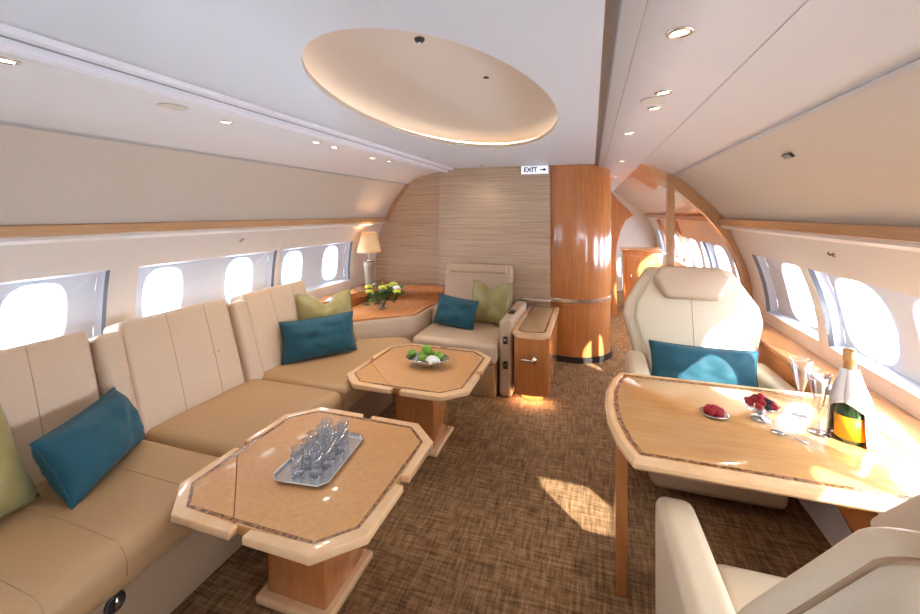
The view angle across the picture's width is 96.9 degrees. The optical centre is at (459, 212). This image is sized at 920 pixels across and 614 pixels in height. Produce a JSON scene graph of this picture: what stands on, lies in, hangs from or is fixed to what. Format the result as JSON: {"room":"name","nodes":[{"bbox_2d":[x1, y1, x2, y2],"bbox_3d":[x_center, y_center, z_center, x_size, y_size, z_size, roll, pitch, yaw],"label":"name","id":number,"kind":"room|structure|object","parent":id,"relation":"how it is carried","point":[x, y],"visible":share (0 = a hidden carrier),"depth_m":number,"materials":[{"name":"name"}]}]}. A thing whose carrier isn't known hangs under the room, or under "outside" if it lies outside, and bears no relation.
{"room":"aircraft cabin","nodes":[
{"label":"aircraft cabin","id":0,"kind":"room"},
{"bbox_2d":[0,225,381,439],"bbox_3d":[-1.967,0.780,1.658,0.192,1.440,6.550,0,0,18],"label":"wall","id":1,"kind":"structure","parent":0,"point":[118,269],"depth_m":2.35,"materials":[{"name":"plastic"}]},
{"bbox_2d":[0,282,67,349],"bbox_3d":[-1.995,0.495,1.904,0.079,0.343,0.254,0,0,18],"label":"window","id":2,"kind":"structure","parent":1,"relation":"in","point":[63,296],"depth_m":2.01,"materials":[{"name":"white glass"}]},
{"bbox_2d":[141,266,183,316],"bbox_3d":[-1.810,0.495,2.475,0.079,0.343,0.254,0,0,18],"label":"window","id":3,"kind":"structure","parent":1,"relation":"in","point":[179,274],"depth_m":2.58,"materials":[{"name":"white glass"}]},
{"bbox_2d":[0,222,388,245],"bbox_3d":[-1.875,0.119,1.629,0.092,0.034,6.550,0,0,18],"label":"trim","id":4,"kind":"structure","parent":1,"relation":"attached to","point":[53,239],"depth_m":2.18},
{"bbox_2d":[0,217,389,238],"bbox_3d":[-1.862,0.079,1.625,0.098,0.058,6.550,0,0,18],"label":"trim","id":5,"kind":"structure","parent":1,"relation":"attached to","point":[47,230],"depth_m":2.16,"materials":[{"name":"brown wood"}]},
{"bbox_2d":[224,257,253,302],"bbox_3d":[-1.639,0.495,3.008,0.079,0.343,0.254,0,0,18],"label":"window","id":6,"kind":"structure","parent":1,"relation":"in","point":[250,269],"depth_m":3.12,"materials":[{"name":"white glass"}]},
{"bbox_2d":[282,250,302,283],"bbox_3d":[-1.467,0.495,3.541,0.079,0.343,0.254,0,0,18],"label":"window","id":7,"kind":"structure","parent":1,"relation":"in","point":[299,253],"depth_m":3.65,"materials":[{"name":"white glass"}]},
{"bbox_2d":[322,246,337,280],"bbox_3d":[-1.301,0.495,4.055,0.079,0.343,0.254,0,0,18],"label":"window","id":8,"kind":"structure","parent":1,"relation":"in","point":[335,248],"depth_m":4.16,"materials":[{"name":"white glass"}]},
{"bbox_2d":[0,124,404,224],"bbox_3d":[-1.761,-0.139,1.592,0.332,0.378,6.550,0,0,18],"label":"panel","id":9,"kind":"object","parent":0,"point":[46,177],"depth_m":2.08,"materials":[{"name":"plastic"}]},
{"bbox_2d":[0,120,406,184],"bbox_3d":[-1.605,-0.323,1.542,0.022,0.014,6.550,0,0,18],"label":"trim","id":10,"kind":"structure","parent":9,"relation":"attached to","point":[2,122],"depth_m":1.95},
{"bbox_2d":[375,173,438,283],"bbox_3d":[-0.592,0.500,4.682,0.900,2.000,0.050,0,0,18],"label":"wall","id":11,"kind":"structure","parent":0,"point":[409,243],"depth_m":4.63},
{"bbox_2d":[386,184,409,217],"bbox_3d":[-0.715,-0.133,4.678,0.294,0.390,0.036,0,0,18],"label":"trim","id":12,"kind":"structure","parent":11,"relation":"attached to","point":[404,189],"depth_m":4.67,"materials":[{"name":"brown wood"}]},
{"bbox_2d":[301,28,557,147],"bbox_3d":[-0.001,-0.586,2.049,1.190,0.202,2.280,0,0,18],"label":"ceiling","id":13,"kind":"structure","parent":0,"point":[436,89],"depth_m":2.09,"materials":[{"name":"beige"}]},
{"bbox_2d":[414,36,424,43],"bbox_3d":[-0.113,-0.478,1.134,0.029,0.014,0.029,0,0,18],"label":"smoke detector","id":14,"kind":"object","parent":13,"relation":"attached to","point":[418,39],"visible":1,"depth_m":1.13,"materials":[{"name":"plastic"}]},
{"bbox_2d":[0,0,919,190],"bbox_3d":[0.282,-0.404,3.114,2.627,0.192,10.700,0,0,18],"label":"ceiling","id":15,"kind":"structure","parent":0,"point":[579,52],"depth_m":1.24,"materials":[{"name":"plastic"}]},
{"bbox_2d":[0,56,21,64],"bbox_3d":[-1.329,-0.446,1.192,0.068,0.010,0.068,0,0,18],"label":"recessed light","id":16,"kind":"object","parent":15,"relation":"in","point":[4,60],"visible":1,"depth_m":1.20,"materials":[{"name":"silver metal"}]},
{"bbox_2d":[156,103,188,110],"bbox_3d":[-1.204,-0.442,1.706,0.110,0.006,0.120,0,0,18],"label":"ceiling speaker","id":17,"kind":"object","parent":15,"relation":"attached to","point":[176,107],"visible":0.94,"depth_m":1.68},
{"bbox_2d":[218,120,233,123],"bbox_3d":[-1.133,-0.440,1.975,0.068,0.010,0.068,0,0,18],"label":"recessed light","id":18,"kind":"object","parent":15,"relation":"in","point":[220,121],"visible":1,"depth_m":1.96,"materials":[{"name":"silver metal"}]},
{"bbox_2d":[0,22,452,172],"bbox_3d":[-1.113,-0.466,1.383,0.103,0.048,6.550,0,0,18],"label":"trim","id":19,"kind":"structure","parent":15,"relation":"attached to","point":[6,45],"depth_m":1.47,"materials":[{"name":"white plastic"}]},
{"bbox_2d":[640,96,666,104],"bbox_3d":[0.797,-0.449,1.625,0.150,0.006,0.120,0,0,18],"label":"ceiling speaker","id":20,"kind":"object","parent":15,"relation":"attached to","point":[654,100],"visible":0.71,"depth_m":1.62},
{"bbox_2d":[646,106,661,110],"bbox_3d":[0.836,-0.449,1.749,0.068,0.010,0.068,0,0,18],"label":"recessed light","id":21,"kind":"object","parent":15,"relation":"in","point":[653,108],"visible":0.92,"depth_m":1.75,"materials":[{"name":"silver metal"}]},
{"bbox_2d":[654,89,671,95],"bbox_3d":[0.759,-0.449,1.518,0.068,0.010,0.068,0,0,18],"label":"recessed light","id":22,"kind":"object","parent":15,"relation":"in","point":[660,92],"visible":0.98,"depth_m":1.52,"materials":[{"name":"silver metal"}]},
{"bbox_2d":[665,26,694,38],"bbox_3d":[0.551,-0.452,1.021,0.068,0.010,0.068,0,0,18],"label":"recessed light","id":23,"kind":"object","parent":15,"relation":"in","point":[678,32],"visible":1,"depth_m":1.02,"materials":[{"name":"silver metal"}]},
{"bbox_2d":[440,165,550,309],"bbox_3d":[0.381,0.508,4.416,1.185,1.984,0.240,0,0,18],"label":"wall","id":24,"kind":"structure","parent":0,"point":[489,215],"depth_m":4.27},
{"bbox_2d":[439,172,439,284],"bbox_3d":[-0.208,0.208,4.529,0.009,1.384,0.106,0,0,18],"label":"trim","id":25,"kind":"structure","parent":24,"relation":"attached to","point":[439,172],"depth_m":4.48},
{"bbox_2d":[519,297,549,302],"bbox_3d":[0.756,0.882,4.138,0.300,0.035,0.060,0,0,18],"label":"wall ledge","id":26,"kind":"object","parent":24,"relation":"attached to","point":[525,299],"visible":0.96,"depth_m":4.12,"materials":[{"name":"silver metal"}]},
{"bbox_2d":[521,165,548,174],"bbox_3d":[0.760,-0.438,4.152,0.280,0.090,0.029,0,0,18],"label":"exit sign","id":27,"kind":"object","parent":24,"relation":"attached to","point":[535,169],"visible":1,"depth_m":4.14,"materials":[{"name":"white"}]},
{"bbox_2d":[170,291,831,613],"bbox_3d":[0.341,1.540,3.095,4.250,0.080,10.900,0,0,18],"label":"floor","id":28,"kind":"structure","parent":0,"point":[514,514],"depth_m":1.95,"materials":[{"name":"carpet"}]},
{"bbox_2d":[0,280,412,613],"bbox_3d":[-1.264,1.021,2.165,0.958,0.958,2.945,0,0,18],"label":"sofa","id":29,"kind":"object","parent":28,"relation":"on","point":[202,379],"visible":0.7,"depth_m":1.75,"materials":[{"name":"beige leather"}]},
{"bbox_2d":[0,404,40,517],"bbox_3d":[-1.643,0.818,1.259,0.259,0.433,0.476,0,0,5],"label":"cushion","id":30,"kind":"object","parent":29,"relation":"on","point":[17,489],"visible":1,"depth_m":1.40,"materials":[{"name":"green fabric"}]},
{"bbox_2d":[29,387,144,509],"bbox_3d":[-1.467,0.917,1.645,0.229,0.248,0.474,0,0,-12],"label":"cushion","id":31,"kind":"object","parent":29,"relation":"on","point":[75,455],"visible":1,"depth_m":1.52,"materials":[{"name":"teal fabric"}]},
{"bbox_2d":[144,379,341,461],"bbox_3d":[-1.116,1.119,2.193,0.690,0.165,0.710,0,0,18],"label":"seat cushion","id":32,"kind":"object","parent":29,"relation":"on","point":[217,422],"depth_m":2.12,"materials":[{"name":"beige leather"}]},
{"bbox_2d":[279,311,356,364],"bbox_3d":[-1.026,0.902,2.979,0.542,0.293,0.196,0,0,-31],"label":"cushion","id":33,"kind":"object","parent":29,"relation":"on","point":[304,339],"visible":1,"depth_m":2.90,"materials":[{"name":"teal fabric"}]},
{"bbox_2d":[295,288,356,341],"bbox_3d":[-1.045,0.832,3.207,0.448,0.418,0.186,0,0,-40],"label":"cushion","id":34,"kind":"object","parent":29,"relation":"on","point":[309,307],"visible":0.41,"depth_m":3.17,"materials":[{"name":"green fabric"}]},
{"bbox_2d":[262,337,412,409],"bbox_3d":[-0.845,1.122,3.033,0.690,0.156,1.035,0,0,18],"label":"seat cushion","id":35,"kind":"object","parent":29,"relation":"on","point":[326,372],"depth_m":2.72,"materials":[{"name":"beige leather"}]},
{"bbox_2d":[171,407,432,613],"bbox_3d":[-0.578,1.250,1.647,0.792,0.501,0.792,0,0,18],"label":"coffee table","id":36,"kind":"object","parent":28,"relation":"on","point":[313,539],"visible":0.96,"depth_m":1.51,"materials":[{"name":"brown wood"}]},
{"bbox_2d":[273,430,363,487],"bbox_3d":[-0.562,0.992,1.663,0.230,0.014,0.360,0,0,12],"label":"serving tray","id":37,"kind":"object","parent":36,"relation":"on","point":[284,474],"visible":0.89,"depth_m":1.62,"materials":[{"name":"silver metal"}]},
{"bbox_2d":[290,446,303,475],"bbox_3d":[-0.625,0.947,1.565,0.049,0.095,0.049,0,0,18],"label":"tumbler","id":38,"kind":"object","parent":37,"relation":"on","point":[297,468],"visible":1,"depth_m":1.56,"materials":[{"name":"clear glass"}]},
{"bbox_2d":[301,438,313,466],"bbox_3d":[-0.605,0.947,1.616,0.049,0.095,0.049,0,0,1],"label":"tumbler","id":39,"kind":"object","parent":37,"relation":"on","point":[306,460],"visible":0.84,"depth_m":1.61,"materials":[{"name":"clear glass"}]},
{"bbox_2d":[307,429,318,457],"bbox_3d":[-0.603,0.947,1.671,0.049,0.095,0.049,0,0,-16],"label":"tumbler","id":40,"kind":"object","parent":37,"relation":"on","point":[315,452],"visible":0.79,"depth_m":1.67,"materials":[{"name":"clear glass"}]},
{"bbox_2d":[309,445,321,475],"bbox_3d":[-0.552,0.947,1.562,0.049,0.095,0.049,0,0,18],"label":"tumbler","id":41,"kind":"object","parent":37,"relation":"on","point":[315,469],"visible":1,"depth_m":1.55,"materials":[{"name":"clear glass"}]},
{"bbox_2d":[316,424,327,450],"bbox_3d":[-0.582,0.947,1.722,0.049,0.095,0.049,0,0,-34],"label":"tumbler","id":42,"kind":"object","parent":37,"relation":"on","point":[322,444],"visible":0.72,"depth_m":1.72,"materials":[{"name":"clear glass"}]},
{"bbox_2d":[319,437,331,467],"bbox_3d":[-0.532,0.947,1.613,0.049,0.095,0.049,0,0,1],"label":"tumbler","id":43,"kind":"object","parent":37,"relation":"on","point":[324,461],"visible":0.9,"depth_m":1.61,"materials":[{"name":"clear glass"}]},
{"bbox_2d":[321,419,331,443],"bbox_3d":[-0.581,0.947,1.777,0.049,0.095,0.049,0,0,39],"label":"tumbler","id":44,"kind":"object","parent":37,"relation":"on","point":[328,437],"visible":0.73,"depth_m":1.77,"materials":[{"name":"clear glass"}]},
{"bbox_2d":[324,430,335,456],"bbox_3d":[-0.530,0.947,1.668,0.049,0.095,0.049,0,0,-17],"label":"tumbler","id":45,"kind":"object","parent":37,"relation":"on","point":[327,453],"visible":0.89,"depth_m":1.66,"materials":[{"name":"clear glass"}]},
{"bbox_2d":[333,424,344,451],"bbox_3d":[-0.509,0.947,1.719,0.049,0.095,0.049,0,0,-34],"label":"tumbler","id":46,"kind":"object","parent":37,"relation":"on","point":[338,445],"visible":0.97,"depth_m":1.71,"materials":[{"name":"clear glass"}]},
{"bbox_2d":[337,418,348,443],"bbox_3d":[-0.508,0.947,1.774,0.049,0.095,0.049,0,0,39],"label":"tumbler","id":47,"kind":"object","parent":37,"relation":"on","point":[347,436],"visible":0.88,"depth_m":1.77,"materials":[{"name":"clear glass"}]},
{"bbox_2d":[351,295,438,341],"bbox_3d":[-0.696,1.188,3.839,0.720,0.585,1.160,0,0,18],"label":"base cabinet","id":48,"kind":"object","parent":28,"relation":"on","point":[407,317],"visible":0.4,"depth_m":3.63,"materials":[{"name":"beige leather"}]},
{"bbox_2d":[318,280,444,306],"bbox_3d":[-0.731,1.143,4.055,0.920,0.715,1.210,0,0,18],"label":"corner shelf","id":49,"kind":"object","parent":48,"relation":"on","point":[411,289],"visible":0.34,"depth_m":4.36,"materials":[{"name":"brown wood"}]},
{"bbox_2d":[357,232,380,287],"bbox_3d":[-0.953,0.491,4.279,0.250,0.585,0.250,0,0,18],"label":"table lamp","id":50,"kind":"object","parent":49,"relation":"on","point":[369,243],"visible":0.87,"depth_m":4.22,"materials":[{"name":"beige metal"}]},
{"bbox_3d":[-0.727,0.844,3.807,0.100,0.100,0.100,0,0,18],"label":"vase","id":51,"kind":"object","parent":48,"relation":"on","visible":0},
{"bbox_2d":[364,278,403,307],"bbox_3d":[-0.723,0.747,3.794,0.368,0.267,0.291,0,0,-34],"label":"bouquet","id":52,"kind":"object","parent":51,"relation":"in","point":[389,289],"visible":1,"depth_m":3.78,"materials":[{"name":"green plant"}]},
{"bbox_2d":[347,343,490,456],"bbox_3d":[-0.245,1.250,2.679,0.792,0.501,0.792,0,0,18],"label":"coffee table","id":53,"kind":"object","parent":28,"relation":"on","point":[422,395],"visible":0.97,"depth_m":2.56,"materials":[{"name":"brown wood"}]},
{"bbox_2d":[405,352,448,367],"bbox_3d":[-0.213,0.970,2.664,0.295,0.060,0.187,0,0,12],"label":"fruit bowl","id":54,"kind":"object","parent":53,"relation":"on","point":[415,360],"visible":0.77,"depth_m":2.60,"materials":[{"name":"silver metal"}]},
{"bbox_2d":[407,348,416,358],"bbox_3d":[-0.316,0.923,2.684,0.062,0.065,0.062,0,0,-14],"label":"apple","id":55,"kind":"object","parent":54,"relation":"in","point":[411,353],"visible":1,"depth_m":2.66,"materials":[{"name":"food"}]},
{"bbox_2d":[417,353,426,361],"bbox_3d":[-0.244,0.937,2.638,0.062,0.065,0.062,0,0,-22],"label":"apple","id":56,"kind":"object","parent":54,"relation":"in","point":[422,357],"visible":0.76,"depth_m":2.62,"materials":[{"name":"food"}]},
{"bbox_2d":[427,351,435,356],"bbox_3d":[-0.188,0.937,2.696,0.062,0.065,0.062,0,0,-14],"label":"apple","id":57,"kind":"object","parent":54,"relation":"in","point":[432,353],"visible":0.55,"depth_m":2.67,"materials":[{"name":"food"}]},
{"bbox_2d":[422,344,430,353],"bbox_3d":[-0.219,0.888,2.672,0.062,0.065,0.062,0,0,36],"label":"apple","id":58,"kind":"object","parent":57,"relation":"on","point":[426,349],"visible":1,"depth_m":2.65,"materials":[{"name":"food"}]},
{"bbox_2d":[425,355,439,363],"bbox_3d":[-0.176,0.937,2.607,0.096,0.044,0.092,0,0,18],"label":"flower","id":59,"kind":"object","parent":54,"relation":"on","point":[431,359],"visible":1,"depth_m":2.59,"materials":[{"name":"white plant"}]},
{"bbox_2d":[435,351,443,361],"bbox_3d":[-0.136,0.933,2.662,0.062,0.065,0.062,0,0,28],"label":"apple","id":60,"kind":"object","parent":54,"relation":"in","point":[440,355],"visible":0.73,"depth_m":2.64,"materials":[{"name":"food"}]},
{"bbox_2d":[413,263,525,397],"bbox_3d":[0.131,1.010,3.799,0.858,0.979,0.993,0,0,18],"label":"armchair","id":61,"kind":"object","parent":28,"relation":"on","point":[496,342],"visible":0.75,"depth_m":3.45,"materials":[{"name":"beige leather"}]},
{"bbox_2d":[433,293,478,329],"bbox_3d":[-0.039,0.898,3.699,0.423,0.303,0.201,0,0,29],"label":"cushion","id":62,"kind":"object","parent":61,"relation":"on","point":[452,311],"visible":1,"depth_m":3.63,"materials":[{"name":"teal fabric"}]},
{"bbox_2d":[413,322,499,365],"bbox_3d":[0.045,1.127,3.694,0.730,0.205,0.740,0,0,18],"label":"seat cushion","id":63,"kind":"object","parent":61,"relation":"on","point":[484,337],"depth_m":3.42,"materials":[{"name":"beige leather"}]},
{"bbox_2d":[472,279,513,325],"bbox_3d":[0.282,0.838,3.824,0.426,0.381,0.190,0,0,31],"label":"cushion","id":64,"kind":"object","parent":61,"relation":"on","point":[494,304],"visible":0.87,"depth_m":3.76,"materials":[{"name":"green fabric"}]},
{"bbox_2d":[512,306,558,401],"bbox_3d":[0.693,1.220,3.633,0.300,0.560,1.040,0,0,18],"label":"base cabinet","id":65,"kind":"object","parent":28,"relation":"on","point":[535,334],"visible":1,"depth_m":3.21,"materials":[{"name":"brown wood"}]},
{"bbox_2d":[551,164,611,363],"bbox_3d":[1.417,0.508,4.701,0.610,1.984,1.382,0,0,18],"label":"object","id":66,"kind":"object","parent":28,"relation":"on","point":[581,291],"visible":0.97,"depth_m":4.10,"materials":[{"name":"brown wood"}]},
{"bbox_2d":[620,246,663,308],"bbox_3d":[2.803,1.025,6.333,0.570,0.950,0.646,0,0,18],"label":"base cabinet","id":67,"kind":"object","parent":28,"relation":"on","point":[634,260],"visible":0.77,"depth_m":6.09,"materials":[{"name":"brown wood"}]},
{"bbox_2d":[623,266,798,508],"bbox_3d":[1.401,0.900,2.375,0.814,1.111,0.841,0,0,18],"label":"chair","id":68,"kind":"object","parent":28,"relation":"on","point":[709,307],"visible":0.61,"depth_m":2.55,"materials":[{"name":"beige leather"}]},
{"bbox_2d":[634,275,752,372],"bbox_3d":[1.465,0.756,2.572,0.670,0.722,0.250,0,0,18],"label":"backrest","id":69,"kind":"object","parent":68,"relation":"on","point":[710,311],"depth_m":2.56,"materials":[{"name":"beige leather"}]},
{"bbox_2d":[648,340,758,387],"bbox_3d":[1.383,0.898,2.325,0.569,0.279,0.187,0,0,18],"label":"cushion","id":70,"kind":"object","parent":68,"relation":"on","point":[670,360],"visible":0.72,"depth_m":2.28,"materials":[{"name":"teal fabric"}]},
{"bbox_2d":[605,372,919,597],"bbox_3d":[1.070,1.139,1.520,1.000,0.721,0.760,0,0,18],"label":"dining table","id":71,"kind":"object","parent":28,"relation":"on","point":[656,424],"visible":0.86,"depth_m":1.38,"materials":[{"name":"brown wood"}]},
{"bbox_2d":[699,406,728,418],"bbox_3d":[0.981,0.774,1.575,0.098,0.010,0.098,0,0,18],"label":"saucer","id":72,"kind":"object","parent":71,"relation":"on","point":[726,415],"visible":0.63,"depth_m":1.55,"materials":[{"name":"white ceramic"}]},
{"bbox_2d":[708,408,715,414],"bbox_3d":[0.963,0.761,1.559,0.026,0.026,0.026,0,0,38],"label":"raspberry","id":73,"kind":"object","parent":72,"relation":"on","point":[711,411],"visible":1,"depth_m":1.55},
{"bbox_2d":[741,395,781,422],"bbox_3d":[1.139,0.749,1.545,0.126,0.060,0.126,0,0,18],"label":"bowl","id":74,"kind":"object","parent":71,"relation":"on","point":[759,416],"visible":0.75,"depth_m":1.54,"materials":[{"name":"clear glass"}]},
{"bbox_2d":[746,399,753,406],"bbox_3d":[1.098,0.721,1.546,0.026,0.026,0.027,-1,1,39],"label":"raspberry","id":75,"kind":"object","parent":74,"relation":"in","point":[749,402],"visible":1,"depth_m":1.54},
{"bbox_2d":[751,396,758,402],"bbox_3d":[1.118,0.709,1.548,0.025,0.027,0.026,0,0,30],"label":"raspberry","id":76,"kind":"object","parent":74,"relation":"in","point":[754,399],"visible":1,"depth_m":1.54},
{"bbox_2d":[754,403,762,410],"bbox_3d":[1.109,0.721,1.517,0.026,0.026,0.026,0,0,-4],"label":"raspberry","id":77,"kind":"object","parent":74,"relation":"in","point":[758,406],"visible":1,"depth_m":1.51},
{"bbox_2d":[758,399,766,405],"bbox_3d":[1.130,0.709,1.526,0.026,0.025,0.026,0,0,-33],"label":"raspberry","id":78,"kind":"object","parent":74,"relation":"in","point":[762,402],"visible":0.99,"depth_m":1.52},
{"bbox_2d":[764,398,771,404],"bbox_3d":[1.154,0.709,1.531,0.025,0.026,0.026,0,0,-38],"label":"blackberry","id":79,"kind":"object","parent":74,"relation":"in","point":[768,401],"visible":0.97,"depth_m":1.52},
{"bbox_2d":[757,393,764,399],"bbox_3d":[1.139,0.695,1.545,0.026,0.026,0.025,0,0,9],"label":"raspberry","id":80,"kind":"object","parent":79,"relation":"on","point":[760,395],"visible":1,"depth_m":1.54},
{"bbox_2d":[765,405,772,411],"bbox_3d":[1.138,0.721,1.504,0.025,0.026,0.026,0,0,-39],"label":"blackberry","id":81,"kind":"object","parent":74,"relation":"in","point":[767,407],"visible":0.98,"depth_m":1.50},
{"bbox_2d":[770,403,778,410],"bbox_3d":[1.167,0.721,1.516,0.025,0.026,0.026,0,0,33],"label":"raspberry","id":82,"kind":"object","parent":74,"relation":"in","point":[774,406],"visible":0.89,"depth_m":1.51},
{"bbox_2d":[771,429,808,443],"bbox_3d":[1.141,0.775,1.415,0.027,0.009,0.106,0,0,-37],"label":"spoon","id":83,"kind":"object","parent":71,"relation":"on","point":[772,430],"visible":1,"depth_m":1.43,"materials":[{"name":"silver metal"}]},
{"bbox_2d":[771,429,783,434],"bbox_3d":[1.121,0.775,1.441,0.027,0.005,0.040,0,0,-37],"label":"bowl","id":84,"kind":"object","parent":83,"relation":"on","point":[773,430],"depth_m":1.44,"materials":[{"name":"silver metal"}]},
{"bbox_2d":[790,356,812,417],"bbox_3d":[1.320,0.672,1.579,0.070,0.213,0.070,0,0,18],"label":"champagne flute","id":85,"kind":"object","parent":71,"relation":"on","point":[791,359],"visible":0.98,"depth_m":1.58,"materials":[{"name":"clear glass"}]},
{"bbox_2d":[790,356,812,391],"bbox_3d":[1.320,0.628,1.579,0.070,0.125,0.070,0,0,18],"label":"bowl","id":86,"kind":"object","parent":85,"relation":"on","point":[791,360],"depth_m":1.58,"materials":[{"name":"clear glass"}]},
{"bbox_2d":[806,369,831,437],"bbox_3d":[1.270,0.672,1.443,0.070,0.213,0.070,0,0,18],"label":"champagne flute","id":87,"kind":"object","parent":71,"relation":"on","point":[809,375],"visible":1,"depth_m":1.44,"materials":[{"name":"clear glass"}]},
{"bbox_2d":[806,369,831,408],"bbox_3d":[1.270,0.628,1.443,0.070,0.125,0.070,0,0,18],"label":"bowl","id":88,"kind":"object","parent":87,"relation":"on","point":[809,375],"depth_m":1.44,"materials":[{"name":"clear glass"}]},
{"bbox_2d":[833,348,865,444],"bbox_3d":[1.339,0.622,1.401,0.088,0.313,0.088,0,0,18],"label":"champagne bottle","id":89,"kind":"object","parent":71,"relation":"on","point":[848,423],"visible":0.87,"depth_m":1.38,"materials":[{"name":"green glass"}]},
{"bbox_2d":[826,366,882,450],"bbox_3d":[1.346,0.655,1.399,0.138,0.244,0.118,0,0,18],"label":"napkin","id":90,"kind":"object","parent":89,"relation":"on","point":[857,396],"visible":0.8,"depth_m":1.37,"materials":[{"name":"white fabric"}]},
{"bbox_2d":[655,494,919,613],"bbox_3d":[0.888,0.935,0.800,0.814,1.041,0.841,0,0,18],"label":"chair","id":91,"kind":"object","parent":28,"relation":"on","point":[875,569],"visible":1,"depth_m":0.60,"materials":[{"name":"beige leather"}]},
{"bbox_2d":[716,564,784,613],"bbox_3d":[0.919,1.107,0.896,0.550,0.175,0.560,0,0,18],"label":"seat cushion","id":92,"kind":"object","parent":91,"relation":"on","point":[742,586],"depth_m":1.14,"materials":[{"name":"beige leather"}]},
{"bbox_2d":[611,192,632,314],"bbox_3d":[2.160,0.525,6.091,0.775,1.950,0.080,0,0,18],"label":"wall","id":93,"kind":"structure","parent":0,"point":[620,213],"depth_m":6.01,"materials":[{"name":"brown wood"}]},
{"bbox_2d":[611,191,656,290],"bbox_3d":[2.919,0.450,7.916,2.100,2.100,0.060,0,0,18],"label":"wall","id":94,"kind":"structure","parent":0,"point":[637,231],"depth_m":7.76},
{"bbox_2d":[603,0,647,167],"bbox_3d":[1.045,-0.459,2.868,0.003,0.002,10.700,0,0,18],"label":"trim","id":95,"kind":"structure","parent":94,"relation":"attached to","point":[647,0],"depth_m":1.21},
{"bbox_2d":[614,66,919,225],"bbox_3d":[1.599,-0.207,2.689,0.705,0.505,10.700,0,0,18],"label":"panel","id":96,"kind":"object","parent":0,"point":[856,160],"depth_m":1.47,"materials":[{"name":"plastic"}]},
{"bbox_2d":[666,174,674,265],"bbox_3d":[1.713,0.593,3.322,0.052,1.815,0.085,0,0,18],"label":"trim","id":97,"kind":"structure","parent":96,"relation":"attached to","point":[670,179],"depth_m":3.28,"materials":[{"name":"brown wood"}]},
{"bbox_2d":[644,215,708,221],"bbox_3d":[2.796,0.056,5.455,0.085,0.048,4.700,0,0,18],"label":"trim","id":98,"kind":"structure","parent":96,"relation":"attached to","point":[695,218],"depth_m":4.31,"materials":[{"name":"brown wood"}]},
{"bbox_2d":[655,0,808,150],"bbox_3d":[0.593,-0.418,0.518,0.003,0.002,5.950,0,0,18],"label":"trim","id":99,"kind":"structure","parent":96,"relation":"attached to","point":[789,18],"depth_m":1.08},
{"bbox_2d":[781,152,794,159],"bbox_3d":[1.275,-0.222,1.588,0.022,0.022,0.070,0,0,18],"label":"air vent","id":100,"kind":"object","parent":96,"relation":"in","point":[787,155],"visible":1,"depth_m":1.57,"materials":[{"name":"plastic"}]},
{"bbox_2d":[673,57,919,175],"bbox_3d":[0.806,-0.305,0.455,0.022,0.014,5.960,0,0,18],"label":"trim","id":101,"kind":"structure","parent":96,"relation":"attached to","point":[914,63],"depth_m":1.12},
{"bbox_2d":[718,218,919,243],"bbox_3d":[1.152,0.071,0.343,0.098,0.058,5.960,0,0,18],"label":"trim","id":102,"kind":"structure","parent":96,"relation":"attached to","point":[908,234],"depth_m":1.63,"materials":[{"name":"brown wood"}]},
{"bbox_2d":[648,217,919,546],"bbox_3d":[2.006,0.780,2.558,0.240,1.440,10.700,0,0,18],"label":"wall","id":103,"kind":"structure","parent":0,"point":[893,274],"depth_m":2.06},
{"bbox_2d":[656,219,690,266],"bbox_3d":[2.990,0.500,5.771,0.214,0.800,1.380,0,0,18],"label":"trim","id":104,"kind":"structure","parent":103,"relation":"attached to","point":[678,232],"depth_m":5.13,"materials":[{"name":"brown wood"}]},
{"bbox_2d":[675,235,682,259],"bbox_3d":[3.208,0.495,5.971,0.134,0.379,0.406,0,0,18],"label":"window","id":105,"kind":"structure","parent":103,"relation":"in","point":[676,237],"depth_m":6.14,"materials":[{"name":"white glass"}]},
{"bbox_2d":[689,238,701,266],"bbox_3d":[2.881,0.495,4.956,0.134,0.379,0.406,0,0,18],"label":"window","id":106,"kind":"structure","parent":103,"relation":"in","point":[693,247],"depth_m":5.12,"materials":[{"name":"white glass"}]},
{"bbox_2d":[700,241,709,266],"bbox_3d":[2.718,0.495,4.449,0.134,0.379,0.406,0,0,18],"label":"window","id":107,"kind":"structure","parent":103,"relation":"in","point":[701,244],"depth_m":4.62,"materials":[{"name":"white glass"}]},
{"bbox_2d":[675,177,752,298],"bbox_3d":[1.978,0.597,3.237,0.581,1.806,0.065,0,0,18],"label":"trim","id":108,"kind":"structure","parent":103,"relation":"attached to","point":[711,214],"depth_m":3.20,"materials":[{"name":"brown wood"}]},
{"bbox_2d":[713,245,731,271],"bbox_3d":[2.554,0.495,3.941,0.134,0.379,0.406,0,0,18],"label":"window","id":109,"kind":"structure","parent":103,"relation":"in","point":[716,247],"depth_m":4.11,"materials":[{"name":"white glass"}]},
{"bbox_2d":[781,262,817,328],"bbox_3d":[2.083,0.495,2.481,0.134,0.379,0.406,0,0,18],"label":"window","id":110,"kind":"structure","parent":103,"relation":"in","point":[786,271],"depth_m":2.64,"materials":[{"name":"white glass"}]},
{"bbox_2d":[720,225,919,251],"bbox_3d":[1.164,0.111,0.339,0.092,0.034,5.960,0,0,18],"label":"trim","id":111,"kind":"structure","parent":103,"relation":"attached to","point":[914,247],"depth_m":1.66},
{"bbox_2d":[758,321,919,453],"bbox_3d":[1.242,0.940,0.283,0.190,0.320,5.900,0,0,18],"label":"ledge","id":112,"kind":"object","parent":103,"relation":"attached to","point":[775,349],"depth_m":2.06,"materials":[{"name":"brown wood"}]},
{"bbox_2d":[834,277,900,366],"bbox_3d":[1.895,0.495,1.895,0.134,0.379,0.406,0,0,18],"label":"window","id":113,"kind":"structure","parent":103,"relation":"in","point":[841,285],"depth_m":2.05,"materials":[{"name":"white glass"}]},
{"bbox_2d":[911,298,919,342],"bbox_3d":[1.734,0.495,1.395,0.134,0.379,0.406,0,0,18],"label":"window","id":114,"kind":"structure","parent":103,"relation":"in","point":[915,306],"depth_m":1.58,"materials":[{"name":"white glass"}]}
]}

